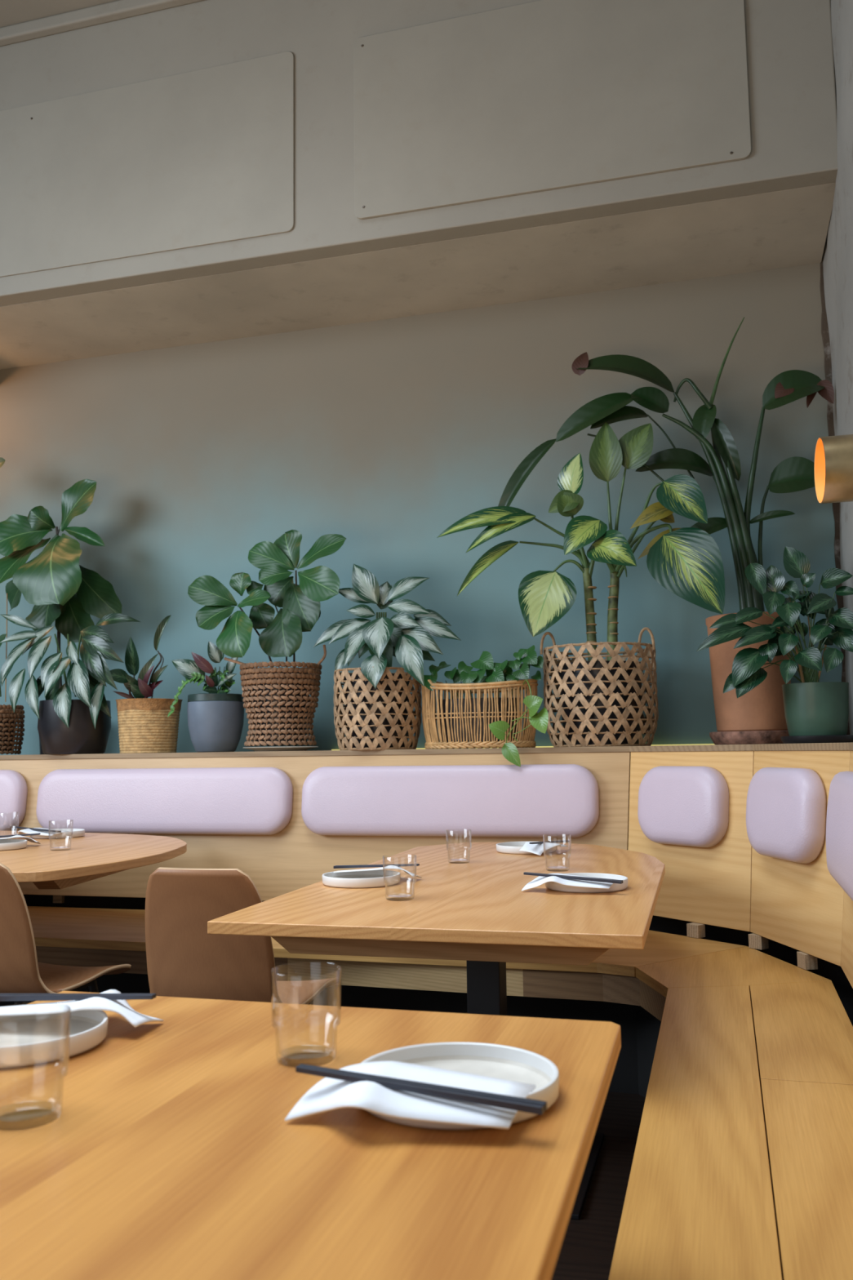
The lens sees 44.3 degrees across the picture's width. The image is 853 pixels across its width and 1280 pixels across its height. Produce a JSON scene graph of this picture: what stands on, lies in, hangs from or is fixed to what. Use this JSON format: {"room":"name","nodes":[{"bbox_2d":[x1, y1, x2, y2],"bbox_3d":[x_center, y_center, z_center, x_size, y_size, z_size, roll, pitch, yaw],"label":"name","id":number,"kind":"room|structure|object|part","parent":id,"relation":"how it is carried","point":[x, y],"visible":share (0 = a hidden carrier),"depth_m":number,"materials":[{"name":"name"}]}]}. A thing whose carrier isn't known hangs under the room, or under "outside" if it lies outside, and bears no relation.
{"room":"restaurant dining room","nodes":[
{"label":"restaurant dining room","id":0,"kind":"room"},
{"bbox_2d":[0,0,119,27],"bbox_3d":[-2.221,-3.085,2.586,6.597,0.080,5.150,-2,-6,16],"label":"ceiling","id":1,"kind":"structure","parent":0,"point":[12,12],"depth_m":4.69,"materials":[{"name":"beige paint"}]},
{"bbox_2d":[0,0,837,306],"bbox_3d":[-1.632,-2.187,4.755,6.497,1.265,0.100,-2,-6,16],"label":"bulkhead","id":2,"kind":"structure","parent":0,"point":[790,62],"depth_m":4.34,"materials":[{"name":"beige paint"}]},
{"bbox_2d":[0,0,204,46],"bbox_3d":[-1.670,-2.793,4.749,6.477,0.060,0.050,-2,-6,16],"label":"trim","id":3,"kind":"structure","parent":2,"relation":"attached to","point":[122,9],"depth_m":4.69,"materials":[{"name":"beige paint"}]},
{"bbox_2d":[0,51,293,277],"bbox_3d":[-1.292,-2.062,4.588,1.530,0.799,0.011,-2,-6,16],"label":"access panel","id":4,"kind":"object","parent":2,"relation":"attached to","point":[203,157],"visible":1,"depth_m":4.56,"materials":[{"name":"paint"}]},
{"bbox_2d":[353,0,751,219],"bbox_3d":[0.447,-2.134,4.101,1.545,0.786,0.018,-2,-6,16],"label":"access panel","id":5,"kind":"object","parent":2,"relation":"attached to","point":[541,95],"visible":1,"depth_m":4.09,"materials":[{"name":"paint"}]},
{"bbox_2d":[0,256,842,755],"bbox_3d":[-1.346,0.034,5.252,6.597,3.255,0.100,-2,-6,16],"label":"wall","id":6,"kind":"structure","parent":0,"point":[382,436],"depth_m":4.93,"materials":[{"name":"blue paint"}]},
{"bbox_2d":[0,182,835,369],"bbox_3d":[-1.519,-1.550,5.061,6.497,0.060,0.670,-2,-6,16],"label":"soffit","id":7,"kind":"object","parent":6,"relation":"attached to","point":[788,228],"depth_m":4.61,"materials":[{"name":"paint"}]},
{"bbox_2d":[819,262,849,734],"bbox_3d":[1.718,-0.601,4.389,0.045,2.058,0.017,-2,-6,16],"label":"trim","id":8,"kind":"structure","parent":6,"relation":"attached to","point":[824,327],"depth_m":4.42,"materials":[{"name":"brown wood"}]},
{"bbox_2d":[551,1091,645,1279],"bbox_3d":[-2.353,1.330,1.426,6.597,0.100,7.720,-2,-6,16],"label":"floor","id":9,"kind":"structure","parent":0,"point":[586,1252],"depth_m":2.54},
{"bbox_2d":[0,862,131,1005],"bbox_3d":[-1.153,1.020,2.988,0.402,0.816,0.507,-3,-6,18],"label":"chair","id":10,"kind":"object","parent":9,"relation":"on","point":[20,971],"visible":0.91,"depth_m":2.80,"materials":[{"name":"brown wood"}]},
{"bbox_3d":[-1.246,1.232,3.186,0.026,0.438,0.121,1,-6,-20],"label":"leg","id":11,"kind":"part","parent":10,"relation":"part of","materials":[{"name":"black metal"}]},
{"bbox_3d":[-1.144,1.002,3.019,0.280,0.011,0.240,-3,-6,18],"label":"seat mount","id":12,"kind":"part","parent":10,"relation":"part of","materials":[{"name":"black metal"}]},
{"bbox_3d":[-0.942,1.217,3.084,0.121,0.438,0.026,3,-7,-32],"label":"leg","id":13,"kind":"part","parent":10,"relation":"part of","materials":[{"name":"black metal"}]},
{"bbox_2d":[0,830,186,888],"bbox_3d":[-1.899,1.117,3.628,2.215,0.775,1.644,-2,-6,16],"label":"round table","id":14,"kind":"object","parent":9,"relation":"on","point":[91,855],"visible":0.91,"depth_m":3.33,"materials":[{"name":"brown wood"}]},
{"bbox_2d":[0,839,27,850],"bbox_3d":[-1.482,0.706,3.602,0.203,0.025,0.203,1,-6,-14],"label":"plate","id":15,"kind":"object","parent":14,"relation":"on","point":[5,844],"visible":1,"depth_m":3.57,"materials":[{"name":"beige ceramic"}]},
{"bbox_2d":[0,835,40,844],"bbox_3d":[-1.478,0.707,3.690,0.220,0.036,0.124,1,-6,-14],"label":"napkin","id":16,"kind":"object","parent":15,"relation":"on","point":[29,839],"visible":0.99,"depth_m":3.68,"materials":[{"name":"white fabric"}]},
{"bbox_2d":[0,833,39,837],"bbox_3d":[-1.490,0.693,3.692,0.242,0.017,0.007,0,-6,-9],"label":"chopstick","id":17,"kind":"object","parent":16,"relation":"on","point":[3,836],"visible":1,"depth_m":3.70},
{"bbox_2d":[30,828,84,839],"bbox_3d":[-1.442,0.757,4.096,0.203,0.025,0.203,-3,-7,23],"label":"plate","id":18,"kind":"object","parent":14,"relation":"on","point":[77,833],"visible":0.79,"depth_m":4.03,"materials":[{"name":"beige ceramic"}]},
{"bbox_2d":[17,827,69,835],"bbox_3d":[-1.499,0.743,4.030,0.220,0.036,0.124,-3,-7,23],"label":"napkin","id":19,"kind":"object","parent":18,"relation":"on","point":[27,830],"visible":0.74,"depth_m":4.00,"materials":[{"name":"white fabric"}]},
{"bbox_2d":[14,826,58,832],"bbox_3d":[-1.496,0.727,4.016,0.242,0.017,0.007,-4,-7,30],"label":"chopstick","id":20,"kind":"object","parent":19,"relation":"on","point":[38,829],"visible":1,"depth_m":4.00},
{"bbox_2d":[16,826,61,832],"bbox_3d":[-1.491,0.728,4.024,0.242,0.017,0.007,-4,-7,29],"label":"chopstick","id":21,"kind":"object","parent":19,"relation":"on","point":[60,831],"visible":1,"depth_m":4.00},
{"bbox_2d":[48,819,73,850],"bbox_3d":[-1.233,0.657,3.530,0.078,0.099,0.078,1,-6,-20],"label":"drinking glass","id":22,"kind":"object","parent":14,"relation":"on","point":[73,820],"visible":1,"depth_m":3.52,"materials":[{"name":"clear glass"}]},
{"bbox_2d":[145,866,338,1004],"bbox_3d":[-0.493,0.985,2.743,0.402,0.816,0.507,-2,-6,15],"label":"chair","id":23,"kind":"object","parent":9,"relation":"on","point":[184,960],"visible":0.66,"depth_m":2.57,"materials":[{"name":"brown wood"}]},
{"bbox_2d":[0,991,621,1279],"bbox_3d":[-0.360,0.786,0.591,0.835,0.750,1.650,-2,-6,16],"label":"dining table","id":24,"kind":"object","parent":9,"relation":"on","point":[171,1153],"visible":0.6,"depth_m":0.88,"materials":[{"name":"brown wood"}]},
{"bbox_2d":[0,1004,71,1131],"bbox_3d":[-0.379,0.402,0.990,0.078,0.099,0.078,4,-7,-36],"label":"drinking glass","id":25,"kind":"object","parent":24,"relation":"on","point":[61,1081],"visible":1,"depth_m":0.99,"materials":[{"name":"clear glass"}]},
{"bbox_2d":[0,1004,108,1068],"bbox_3d":[-0.483,0.467,1.239,0.203,0.025,0.203,-2,-6,8],"label":"plate","id":26,"kind":"object","parent":24,"relation":"on","point":[25,1040],"visible":0.86,"depth_m":1.24,"materials":[{"name":"beige ceramic"}]},
{"bbox_2d":[0,989,164,1026],"bbox_3d":[-0.447,0.467,1.320,0.220,0.036,0.124,-2,-6,8],"label":"napkin","id":27,"kind":"object","parent":26,"relation":"on","point":[122,1007],"visible":0.93,"depth_m":1.29,"materials":[{"name":"white fabric"}]},
{"bbox_2d":[0,994,154,1000],"bbox_3d":[-0.457,0.453,1.327,0.242,0.017,0.007,-2,-6,13],"label":"chopstick","id":28,"kind":"object","parent":27,"relation":"on","point":[60,997],"visible":1,"depth_m":1.32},
{"bbox_2d":[0,993,156,998],"bbox_3d":[-0.455,0.454,1.335,0.242,0.017,0.007,-2,-6,14],"label":"chopstick","id":29,"kind":"object","parent":27,"relation":"on","point":[0,993],"visible":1,"depth_m":1.34,"materials":[{"name":"black plastic"}]},
{"bbox_2d":[271,965,341,1067],"bbox_3d":[-0.134,0.418,1.171,0.078,0.099,0.078,0,-6,-6],"label":"drinking glass","id":30,"kind":"object","parent":24,"relation":"on","point":[286,1064],"visible":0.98,"depth_m":1.16,"materials":[{"name":"clear glass"}]},
{"bbox_2d":[360,1041,559,1129],"bbox_3d":[0.029,0.439,1.037,0.203,0.025,0.203,-2,-6,16],"label":"plate","id":31,"kind":"object","parent":24,"relation":"on","point":[488,1060],"visible":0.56,"depth_m":1.10,"materials":[{"name":"beige ceramic"}]},
{"bbox_2d":[284,1061,535,1128],"bbox_3d":[-0.017,0.423,0.963,0.220,0.036,0.124,-2,-6,16],"label":"napkin","id":32,"kind":"object","parent":31,"relation":"on","point":[328,1094],"visible":0.86,"depth_m":0.96,"materials":[{"name":"white fabric"}]},
{"bbox_2d":[295,1065,544,1115],"bbox_3d":[-0.011,0.407,0.951,0.242,0.017,0.007,-3,-7,22],"label":"chopstick","id":33,"kind":"object","parent":32,"relation":"on","point":[522,1106],"visible":1,"depth_m":0.94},
{"bbox_2d":[298,1063,546,1111],"bbox_3d":[-0.008,0.408,0.959,0.242,0.017,0.007,-3,-6,21],"label":"chopstick","id":34,"kind":"object","parent":32,"relation":"on","point":[484,1093],"visible":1,"depth_m":0.95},
{"bbox_2d":[0,906,852,1279],"bbox_3d":[-1.911,1.127,2.178,5.462,0.450,4.560,-2,-6,16],"label":"bench","id":35,"kind":"object","parent":9,"relation":"on","point":[740,1057],"visible":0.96,"depth_m":2.14,"materials":[{"name":"brown wood"}]},
{"bbox_2d":[0,750,852,1026],"bbox_3d":[-1.777,0.823,2.297,5.682,1.075,4.800,-2,-6,16],"label":"backrest","id":36,"kind":"object","parent":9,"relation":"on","point":[797,914],"visible":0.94,"depth_m":3.90,"materials":[{"name":"brown wood"}]},
{"bbox_2d":[0,769,27,831],"bbox_3d":[-2.341,0.732,4.760,1.184,0.275,0.082,-2,-6,16],"label":"pad","id":37,"kind":"object","parent":36,"relation":"attached to","point":[13,786],"visible":0.92,"depth_m":4.59,"materials":[{"name":"pink leather"}]},
{"bbox_2d":[35,767,293,835],"bbox_3d":[-1.126,0.680,4.422,1.189,0.275,0.082,-2,-6,16],"label":"pad","id":38,"kind":"object","parent":36,"relation":"attached to","point":[254,801],"visible":0.94,"depth_m":4.38,"materials":[{"name":"pink leather"}]},
{"bbox_2d":[0,742,852,759],"bbox_3d":[-1.727,0.295,2.554,5.685,0.028,5.220,-2,-6,16],"label":"plant shelf","id":39,"kind":"object","parent":36,"relation":"on","point":[806,746],"depth_m":4.15,"materials":[{"name":"brown wood"}]},
{"bbox_2d":[0,704,25,754],"bbox_3d":[-2.061,0.431,5.027,0.249,0.236,0.247,-2,-6,16],"label":"rope basket","id":40,"kind":"object","parent":39,"relation":"on","point":[4,708],"visible":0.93,"depth_m":4.97,"materials":[{"name":"brown fabric"}]},
{"bbox_2d":[0,457,17,753],"bbox_3d":[-2.145,-0.213,5.091,0.326,1.523,0.176,0,-6,-3],"label":"plant","id":41,"kind":"object","parent":40,"relation":"in","point":[2,460],"visible":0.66,"depth_m":5.01,"materials":[{"name":"green plant"}]},
{"bbox_3d":[-2.061,0.450,5.025,0.176,0.190,0.176,-2,-6,16],"label":"nursery pot","id":42,"kind":"part","parent":41,"relation":"part of","materials":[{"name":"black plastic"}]},
{"bbox_2d":[0,478,121,754],"bbox_3d":[-1.806,-0.121,5.061,0.716,1.341,0.356,-2,-6,16],"label":"plant","id":43,"kind":"object","parent":39,"relation":"on","point":[50,581],"visible":0.83,"depth_m":5.04,"materials":[{"name":"green plant"}]},
{"bbox_2d":[39,737,44,754],"bbox_3d":[-1.772,0.453,5.069,0.210,0.200,0.210,-2,-6,16],"label":"pot","id":44,"kind":"object","parent":43,"relation":"on","point":[40,746],"depth_m":5.01,"materials":[{"name":"black ceramic"}]},
{"bbox_3d":[-1.795,-0.130,5.121,0.042,0.867,0.047,-2,-6,16],"label":"stem","id":45,"kind":"part","parent":43,"relation":"part of","materials":[{"name":"green plant"}]},
{"bbox_2d":[0,613,140,754],"bbox_3d":[-1.654,0.191,4.771,0.714,0.656,0.336,-2,-6,16],"label":"silver aglaonema","id":46,"kind":"object","parent":39,"relation":"on","point":[66,725],"visible":0.99,"depth_m":4.64,"materials":[{"name":"plant"}]},
{"bbox_3d":[-1.629,0.115,4.771,0.148,0.291,0.030,-2,-6,16],"label":"stem","id":47,"kind":"part","parent":46,"relation":"part of","materials":[{"name":"green plant"}]},
{"bbox_2d":[37,699,111,754],"bbox_3d":[-1.593,0.396,4.742,0.318,0.239,0.318,-2,-6,16],"label":"pot","id":48,"kind":"object","parent":46,"relation":"on","point":[64,726],"depth_m":4.61,"materials":[{"name":"black ceramic"}]},
{"bbox_2d":[113,614,182,753],"bbox_3d":[-1.241,0.197,4.685,0.290,0.613,0.290,-4,-7,28],"label":"potted plant","id":49,"kind":"object","parent":39,"relation":"on","point":[144,726],"visible":1,"depth_m":4.58,"materials":[{"name":"wicker"}]},
{"bbox_3d":[-1.239,0.162,4.676,0.146,0.230,0.030,-2,-6,16],"label":"stem","id":50,"kind":"part","parent":49,"relation":"part of","materials":[{"name":"green plant"}]},
{"bbox_2d":[117,709,180,753],"bbox_3d":[-1.237,0.409,4.661,0.272,0.188,0.272,-2,-6,16],"label":"pot","id":51,"kind":"object","parent":49,"relation":"on","point":[140,731],"depth_m":4.55,"materials":[{"name":"beige wicker"}]},
{"bbox_2d":[167,640,244,752],"bbox_3d":[-0.946,0.238,4.614,0.309,0.509,0.254,-2,-6,16],"label":"plant","id":52,"kind":"object","parent":39,"relation":"on","point":[215,718],"visible":0.9,"depth_m":4.52,"materials":[{"name":"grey ceramic"}]},
{"bbox_3d":[-0.939,0.185,4.610,0.122,0.140,0.027,-2,-6,16],"label":"stem","id":53,"kind":"part","parent":52,"relation":"part of","materials":[{"name":"green plant"}]},
{"bbox_3d":[-0.925,0.382,4.596,0.247,0.219,0.247,-2,-6,16],"label":"pot","id":54,"kind":"part","parent":52,"relation":"part of","materials":[{"name":"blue ceramic"}]},
{"bbox_2d":[243,746,318,751],"bbox_3d":[-0.628,0.470,4.514,0.324,0.018,0.324,-2,-6,16],"label":"saucer","id":55,"kind":"object","parent":39,"relation":"on","point":[293,748],"visible":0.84,"depth_m":4.40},
{"bbox_2d":[187,529,346,745],"bbox_3d":[-0.681,-0.014,4.543,0.714,0.934,0.314,-2,-6,16],"label":"fiddle leaf fig","id":56,"kind":"object","parent":55,"relation":"on","point":[281,637],"visible":0.9,"depth_m":4.51,"materials":[{"name":"green plant"}]},
{"bbox_3d":[-0.692,-0.071,4.576,0.276,0.454,0.036,-2,-6,13],"label":"stem","id":57,"kind":"part","parent":56,"relation":"part of","materials":[{"name":"green plant"}]},
{"bbox_2d":[252,671,308,745],"bbox_3d":[-0.631,0.295,4.533,0.247,0.316,0.247,-2,-6,16],"label":"nursery pot","id":58,"kind":"object","parent":56,"relation":"on","point":[283,705],"depth_m":4.43,"materials":[{"name":"black wicker"}]},
{"bbox_2d":[223,644,326,746],"bbox_3d":[-0.623,0.242,4.533,0.376,0.431,0.356,-5,-7,36],"label":"rope basket","id":59,"kind":"object","parent":55,"relation":"on","point":[246,670],"visible":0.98,"depth_m":4.41,"materials":[{"name":"brown fabric"}]},
{"bbox_3d":[-0.811,0.098,4.502,0.125,0.052,0.018,-2,-6,11],"label":"handle","id":60,"kind":"part","parent":59,"relation":"part of","materials":[{"name":"fabric"}]},
{"bbox_3d":[-0.454,0.068,4.506,0.050,0.095,0.012,-2,-6,16],"label":"handle","id":61,"kind":"part","parent":59,"relation":"part of","materials":[{"name":"fabric"}]},
{"bbox_2d":[333,666,421,750],"bbox_3d":[-0.205,0.294,4.392,0.369,0.338,0.369,-2,-6,16],"label":"basket","id":62,"kind":"object","parent":39,"relation":"on","point":[341,717],"visible":0.89,"depth_m":4.24,"materials":[{"name":"wicker"}]},
{"bbox_2d":[313,564,461,747],"bbox_3d":[-0.162,0.054,4.345,0.564,0.782,0.333,-6,-8,40],"label":"silver aglaonema","id":63,"kind":"object","parent":62,"relation":"in","point":[406,638],"visible":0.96,"depth_m":4.30,"materials":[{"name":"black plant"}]},
{"bbox_3d":[-0.196,0.021,4.408,0.070,0.277,0.031,-2,-6,16],"label":"stem","id":64,"kind":"part","parent":63,"relation":"part of","materials":[{"name":"green plant"}]},
{"bbox_2d":[420,678,537,749],"bbox_3d":[0.215,0.291,4.284,0.501,0.304,0.323,-2,-6,16],"label":"wicker basket","id":65,"kind":"object","parent":39,"relation":"on","point":[526,740],"visible":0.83,"depth_m":4.16,"materials":[{"name":"beige wicker"}]},
{"bbox_2d":[423,644,548,766],"bbox_3d":[0.283,0.261,4.187,0.553,0.485,0.301,-6,-8,41],"label":"pothos","id":66,"kind":"object","parent":65,"relation":"in","point":[495,672],"visible":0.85,"depth_m":4.19,"materials":[{"name":"green plant"}]},
{"bbox_3d":[0.402,0.475,4.645,1.750,0.005,0.012,-2,-6,16],"label":"led light strip","id":67,"kind":"part","parent":39,"relation":"part of","materials":[{"name":"white plastic"}]},
{"bbox_2d":[540,626,658,746],"bbox_3d":[0.699,0.198,4.220,0.453,0.468,0.453,3,-7,-34],"label":"basket","id":68,"kind":"object","parent":39,"relation":"on","point":[549,660],"visible":0.84,"depth_m":4.04,"materials":[{"name":"wicker"}]},
{"bbox_3d":[0.490,0.012,4.223,0.067,0.091,0.011,-2,-6,16],"label":"handle","id":69,"kind":"part","parent":68,"relation":"part of","materials":[{"name":"wicker"}]},
{"bbox_2d":[436,422,724,744],"bbox_3d":[0.624,-0.237,4.269,1.133,1.322,0.376,-2,-6,16],"label":"potted plant","id":70,"kind":"object","parent":68,"relation":"in","point":[686,562],"visible":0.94,"depth_m":4.20,"materials":[{"name":"green plant"}]},
{"bbox_3d":[0.702,-0.474,4.269,0.651,0.454,0.094,-2,-6,16],"label":"stem","id":71,"kind":"part","parent":70,"relation":"part of","materials":[{"name":"green plant"}]},
{"bbox_2d":[556,660,642,744],"bbox_3d":[0.700,0.259,4.213,0.344,0.323,0.344,-2,-6,16],"label":"nursery pot","id":72,"kind":"object","parent":68,"relation":"in","point":[597,664],"depth_m":4.07,"materials":[{"name":"black wicker"}]},
{"bbox_3d":[0.862,-0.005,4.111,0.067,0.091,0.011,-2,-6,16],"label":"handle","id":73,"kind":"part","parent":68,"relation":"part of","materials":[{"name":"wicker"}]},
{"bbox_2d":[709,730,788,744],"bbox_3d":[1.301,0.390,4.166,0.337,0.052,0.337,-2,-6,16],"label":"saucer","id":74,"kind":"object","parent":39,"relation":"on","point":[746,737],"visible":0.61,"depth_m":4.02,"materials":[{"name":"ceramic"}]},
{"bbox_2d":[497,317,834,731],"bbox_3d":[0.958,-0.478,4.286,1.351,1.710,0.330,-1,-6,5],"label":"plant","id":75,"kind":"object","parent":74,"relation":"on","point":[762,708],"visible":0.8,"depth_m":4.25,"materials":[{"name":"green plant"}]},
{"bbox_2d":[705,611,791,731],"bbox_3d":[1.298,0.136,4.193,0.330,0.460,0.330,-2,-6,16],"label":"pot","id":76,"kind":"object","parent":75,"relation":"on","point":[762,708],"depth_m":4.06,"materials":[{"name":"ceramic"}]},
{"bbox_2d":[781,734,852,743],"bbox_3d":[1.400,0.356,3.745,0.251,0.028,0.251,-2,-6,16],"label":"saucer","id":77,"kind":"object","parent":39,"relation":"on","point":[832,738],"visible":0.8,"depth_m":3.64,"materials":[{"name":"black ceramic"}]},
{"bbox_2d":[696,546,852,735],"bbox_3d":[1.271,0.002,3.793,0.568,0.700,0.272,-2,-6,16],"label":"potted plant","id":78,"kind":"object","parent":77,"relation":"on","point":[817,708],"visible":1,"depth_m":3.73,"materials":[{"name":"green plant"}]},
{"bbox_2d":[301,764,599,837],"bbox_3d":[0.070,0.628,4.090,1.194,0.275,0.082,-2,-6,16],"label":"pad","id":79,"kind":"object","parent":36,"relation":"attached to","point":[535,800],"visible":1,"depth_m":4.05,"materials":[{"name":"purple fabric"}]},
{"bbox_2d":[637,765,728,847],"bbox_3d":[0.888,0.579,3.661,0.092,0.275,0.384,3,-7,-33],"label":"pad","id":80,"kind":"object","parent":36,"relation":"attached to","point":[678,805],"visible":1,"depth_m":3.60,"materials":[{"name":"purple fabric"}]},
{"bbox_2d":[746,767,826,863],"bbox_3d":[1.075,0.524,3.167,0.092,0.275,0.399,0,-6,-8],"label":"pad","id":81,"kind":"object","parent":36,"relation":"attached to","point":[786,806],"visible":1,"depth_m":3.06,"materials":[{"name":"purple fabric"}]},
{"bbox_2d":[826,770,852,900],"bbox_3d":[0.930,0.425,2.205,0.092,0.275,1.099,-2,-6,16],"label":"pad","id":82,"kind":"object","parent":36,"relation":"attached to","point":[839,819],"visible":1,"depth_m":2.38,"materials":[{"name":"pink leather"}]},
{"bbox_2d":[207,841,665,1219],"bbox_3d":[0.214,1.022,2.891,0.912,0.750,1.883,-2,-6,16],"label":"dining table","id":83,"kind":"object","parent":9,"relation":"on","point":[477,912],"visible":0.72,"depth_m":2.26,"materials":[{"name":"brown wood"}]},
{"bbox_2d":[322,869,400,888],"bbox_3d":[-0.169,0.619,2.717,0.203,0.025,0.203,-2,-6,13],"label":"plate","id":84,"kind":"object","parent":83,"relation":"on","point":[369,878],"visible":0.95,"depth_m":2.65,"materials":[{"name":"beige ceramic"}]},
{"bbox_2d":[333,865,421,877],"bbox_3d":[-0.126,0.619,2.794,0.220,0.036,0.124,-2,-6,13],"label":"napkin","id":85,"kind":"object","parent":84,"relation":"on","point":[388,866],"visible":0.94,"depth_m":2.75,"materials":[{"name":"white fabric"}]},
{"bbox_2d":[333,863,418,868],"bbox_3d":[-0.136,0.605,2.802,0.242,0.017,0.007,-3,-6,18],"label":"chopstick","id":86,"kind":"object","parent":85,"relation":"on","point":[405,864],"visible":1,"depth_m":2.81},
{"bbox_2d":[355,863,419,865],"bbox_3d":[-0.133,0.606,2.810,0.242,0.017,0.007,-3,-6,19],"label":"chopstick","id":87,"kind":"object","parent":85,"relation":"on","point":[393,864],"visible":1,"depth_m":2.81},
{"bbox_2d":[382,854,416,901],"bbox_3d":[-0.062,0.550,2.425,0.078,0.099,0.078,2,-7,-28],"label":"drinking glass","id":88,"kind":"object","parent":83,"relation":"on","point":[392,895],"visible":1,"depth_m":2.42,"materials":[{"name":"clear glass"}]},
{"bbox_2d":[445,829,471,863],"bbox_3d":[0.099,0.629,3.197,0.078,0.099,0.078,0,-6,-9],"label":"drinking glass","id":89,"kind":"object","parent":83,"relation":"on","point":[446,829],"visible":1,"depth_m":3.19,"materials":[{"name":"clear glass"}]},
{"bbox_2d":[496,841,556,853],"bbox_3d":[0.335,0.696,3.510,0.203,0.025,0.203,-4,-7,30],"label":"plate","id":90,"kind":"object","parent":83,"relation":"on","point":[509,847],"visible":0.66,"depth_m":3.45,"materials":[{"name":"beige ceramic"}]},
{"bbox_2d":[519,841,568,855],"bbox_3d":[0.395,0.680,3.446,0.124,0.036,0.220,-4,-7,30],"label":"napkin","id":91,"kind":"object","parent":90,"relation":"on","point":[538,849],"visible":0.76,"depth_m":3.38,"materials":[{"name":"white fabric"}]},
{"bbox_2d":[531,840,569,844],"bbox_3d":[0.410,0.666,3.450,0.007,0.017,0.242,-5,-8,37],"label":"chopstick","id":92,"kind":"object","parent":91,"relation":"on","point":[561,841],"visible":0.79,"depth_m":3.46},
{"bbox_2d":[542,834,571,871],"bbox_3d":[0.369,0.600,2.956,0.078,0.099,0.078,-2,-6,11],"label":"drinking glass","id":93,"kind":"object","parent":83,"relation":"on","point":[551,867],"visible":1,"depth_m":2.95,"materials":[{"name":"clear glass"}]},
{"bbox_2d":[545,872,627,893],"bbox_3d":[0.392,0.596,2.571,0.203,0.025,0.203,-3,-6,19],"label":"plate","id":94,"kind":"object","parent":83,"relation":"on","point":[553,886],"visible":0.59,"depth_m":2.51,"materials":[{"name":"beige ceramic"}]},
{"bbox_2d":[521,872,613,891],"bbox_3d":[0.340,0.581,2.501,0.220,0.036,0.124,-3,-6,19],"label":"napkin","id":95,"kind":"object","parent":94,"relation":"on","point":[540,880],"visible":0.75,"depth_m":2.48,"materials":[{"name":"white fabric"}]},
{"bbox_2d":[523,871,622,884],"bbox_3d":[0.345,0.565,2.488,0.242,0.017,0.007,-4,-7,26],"label":"chopstick","id":96,"kind":"object","parent":95,"relation":"on","point":[524,873],"visible":1,"depth_m":2.48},
{"bbox_2d":[524,871,622,883],"bbox_3d":[0.349,0.566,2.496,0.242,0.017,0.007,-4,-7,25],"label":"chopstick","id":97,"kind":"object","parent":95,"relation":"on","point":[525,872],"visible":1,"depth_m":2.48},
{"bbox_3d":[0.169,1.381,2.766,0.540,0.012,0.540,-2,-6,16],"label":"plate","id":98,"kind":"part","parent":83,"relation":"part of","materials":[{"name":"black metal"}]},
{"bbox_2d":[782,681,848,735],"bbox_3d":[1.398,0.253,3.756,0.226,0.190,0.226,-2,-6,16],"label":"pot","id":99,"kind":"object","parent":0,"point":[811,708],"depth_m":3.67,"materials":[{"name":"green ceramic"}]},
{"bbox_2d":[822,0,852,734],"bbox_3d":[0.996,-0.960,1.707,0.110,4.420,5.620,-2,-6,16],"label":"wall","id":100,"kind":"structure","parent":0,"point":[837,254],"depth_m":3.80,"materials":[{"name":"paint"}]},
{"bbox_2d":[814,434,852,503],"bbox_3d":[0.957,-0.362,2.168,0.279,0.139,0.139,-2,-6,16],"label":"wall lamp","id":101,"kind":"object","parent":100,"relation":"attached to","point":[833,455],"visible":1,"depth_m":2.15,"materials":[{"name":"gold metal"}]}
]}

